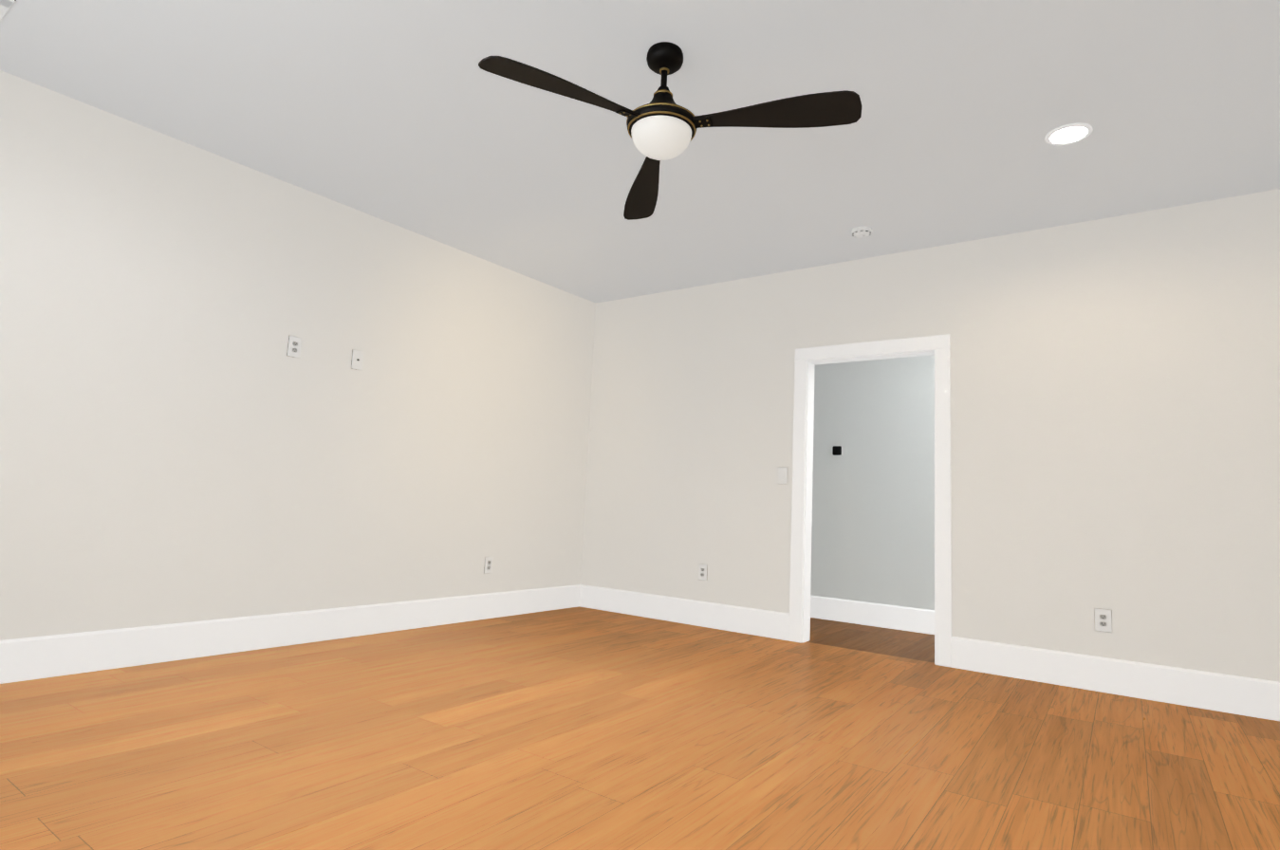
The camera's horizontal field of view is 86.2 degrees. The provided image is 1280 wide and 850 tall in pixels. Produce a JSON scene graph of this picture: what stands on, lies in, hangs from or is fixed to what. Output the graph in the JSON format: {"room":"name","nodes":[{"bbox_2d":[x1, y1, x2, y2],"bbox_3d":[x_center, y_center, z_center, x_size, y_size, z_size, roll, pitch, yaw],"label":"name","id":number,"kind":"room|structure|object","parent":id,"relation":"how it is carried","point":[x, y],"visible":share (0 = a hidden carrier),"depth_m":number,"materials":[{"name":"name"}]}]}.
{"room":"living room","nodes":[
{"label":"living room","id":0,"kind":"room"},
{"bbox_2d":[0,70,595,640],"bbox_3d":[-2.210,-0.093,4.019,0.341,2.740,5.800,-2,-8,35],"label":"wall","id":1,"kind":"structure","parent":0,"point":[184,436],"depth_m":3.89,"materials":[{"name":"paint"}]},
{"bbox_2d":[0,584,580,684],"bbox_3d":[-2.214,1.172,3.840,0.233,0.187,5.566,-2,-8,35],"label":"baseboard","id":2,"kind":"structure","parent":1,"relation":"attached to","point":[29,658],"depth_m":3.83,"materials":[{"name":"white wood"}]},
{"bbox_2d":[286,334,301,358],"bbox_3d":[-2.075,-0.469,4.114,0.008,0.127,0.082,-2,-8,33],"label":"outlet","id":3,"kind":"object","parent":1,"relation":"attached to","point":[294,344],"visible":1,"depth_m":4.11,"materials":[{"name":"white plastic"}]},
{"bbox_2d":[351,349,364,370],"bbox_3d":[-1.825,-0.422,4.430,0.016,0.127,0.082,-2,-8,33],"label":"outlet","id":4,"kind":"object","parent":1,"relation":"attached to","point":[357,361],"visible":1,"depth_m":4.43,"materials":[{"name":"white plastic"}]},
{"bbox_2d":[483,556,493,574],"bbox_3d":[-1.156,1.071,5.231,0.008,0.127,0.082,-2,-8,33],"label":"electrical outlet","id":5,"kind":"object","parent":1,"relation":"attached to","point":[488,568],"visible":1,"depth_m":5.22,"materials":[{"name":"white plastic"}]},
{"bbox_2d":[0,606,1279,849],"bbox_3d":[0.253,1.302,2.787,6.067,0.080,7.335,-2,-8,35],"label":"floor","id":6,"kind":"structure","parent":0,"point":[579,728],"depth_m":2.57,"materials":[{"name":"brown wood"}]},
{"bbox_2d":[0,0,1279,303],"bbox_3d":[-0.006,-1.587,2.559,6.067,0.100,5.980,-2,-8,35],"label":"ceiling","id":7,"kind":"structure","parent":0,"point":[410,116],"depth_m":3.18,"materials":[{"name":"paint"}]},
{"bbox_2d":[0,0,16,20],"bbox_3d":[-2.587,-1.642,2.649,0.304,0.012,0.194,-2,-8,35],"label":"ceiling vent","id":8,"kind":"object","parent":7,"relation":"in","point":[6,6],"visible":1,"depth_m":2.66,"materials":[{"name":"white"}]},
{"bbox_2d":[478,41,862,220],"bbox_3d":[0.132,-1.301,2.634,1.305,0.438,1.333,-2,-8,35],"label":"ceiling fan","id":9,"kind":"object","parent":7,"relation":"hanging from","point":[662,125],"visible":1,"depth_m":2.62,"materials":[{"name":"black wood"}]},
{"bbox_2d":[851,225,871,238],"bbox_3d":[1.431,-1.238,4.417,0.132,0.039,0.132,-2,-8,35],"label":"smoke detector","id":10,"kind":"object","parent":7,"relation":"attached to","point":[862,231],"visible":1,"depth_m":4.38,"materials":[{"name":"white plastic"}]},
{"bbox_2d":[1044,122,1093,145],"bbox_3d":[2.013,-1.363,3.214,0.190,0.010,0.190,-2,-8,35],"label":"recessed light","id":11,"kind":"object","parent":7,"relation":"in","point":[1069,134],"visible":1,"depth_m":3.20,"materials":[{"name":"white plastic"}]},
{"bbox_2d":[810,354,934,610],"bbox_3d":[2.502,0.303,5.567,5.150,2.740,0.115,-2,-8,35],"label":"wall","id":12,"kind":"structure","parent":0,"point":[873,518],"depth_m":5.83,"materials":[{"name":"paint"}]},
{"bbox_2d":[832,445,842,455],"bbox_3d":[1.740,0.226,6.037,0.086,0.086,0.021,-2,-8,35],"label":"thermostat","id":13,"kind":"object","parent":12,"relation":"attached to","point":[837,450],"visible":1,"depth_m":6.03,"materials":[{"name":"black plastic"}]},
{"bbox_2d":[810,595,934,634],"bbox_3d":[2.411,1.562,5.365,4.935,0.187,0.016,-2,-8,35],"label":"baseboard","id":14,"kind":"structure","parent":12,"relation":"attached to","point":[897,618],"depth_m":5.69,"materials":[{"name":"white wood"}]},
{"bbox_2d":[580,188,1279,682],"bbox_3d":[1.623,0.171,4.765,5.051,2.740,0.115,-2,-8,35],"label":"wall","id":15,"kind":"structure","parent":0,"point":[1116,415],"depth_m":4.16,"materials":[{"name":"paint"}]},
{"bbox_2d":[579,584,789,640],"bbox_3d":[0.268,1.472,5.458,1.965,0.187,0.016,-2,-8,35],"label":"baseboard","id":16,"kind":"structure","parent":15,"relation":"attached to","point":[767,623],"depth_m":5.36,"materials":[{"name":"white wood"}]},
{"bbox_2d":[698,563,707,580],"bbox_3d":[0.490,1.152,5.352,0.082,0.127,0.008,-2,-8,35],"label":"electrical outlet","id":17,"kind":"object","parent":15,"relation":"attached to","point":[702,572],"visible":1,"depth_m":5.35,"materials":[{"name":"white plastic"}]},
{"bbox_2d":[777,466,787,484],"bbox_3d":[1.052,0.374,5.063,0.082,0.127,0.013,-2,-8,35],"label":"light switch","id":18,"kind":"object","parent":15,"relation":"attached to","point":[782,474],"visible":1,"depth_m":5.06,"materials":[{"name":"white plastic"}]},
{"bbox_2d":[788,333,951,667],"bbox_3d":[1.587,0.478,4.739,1.075,2.121,0.141,-2,-8,35],"label":"door frame","id":19,"kind":"structure","parent":15,"relation":"attached to","point":[939,345],"depth_m":4.82,"materials":[{"name":"white wood"}]},
{"bbox_2d":[1094,608,1112,632],"bbox_3d":[2.607,1.100,3.852,0.082,0.127,0.008,-2,-8,35],"label":"electrical outlet","id":20,"kind":"object","parent":15,"relation":"attached to","point":[1103,620],"visible":1,"depth_m":3.85,"materials":[{"name":"white plastic"}]},
{"bbox_2d":[951,636,1279,721],"bbox_3d":[2.766,1.388,3.691,2.012,0.187,0.016,-2,-8,35],"label":"baseboard","id":21,"kind":"structure","parent":15,"relation":"attached to","point":[1248,696],"depth_m":3.75,"materials":[{"name":"white wood"}]}
]}

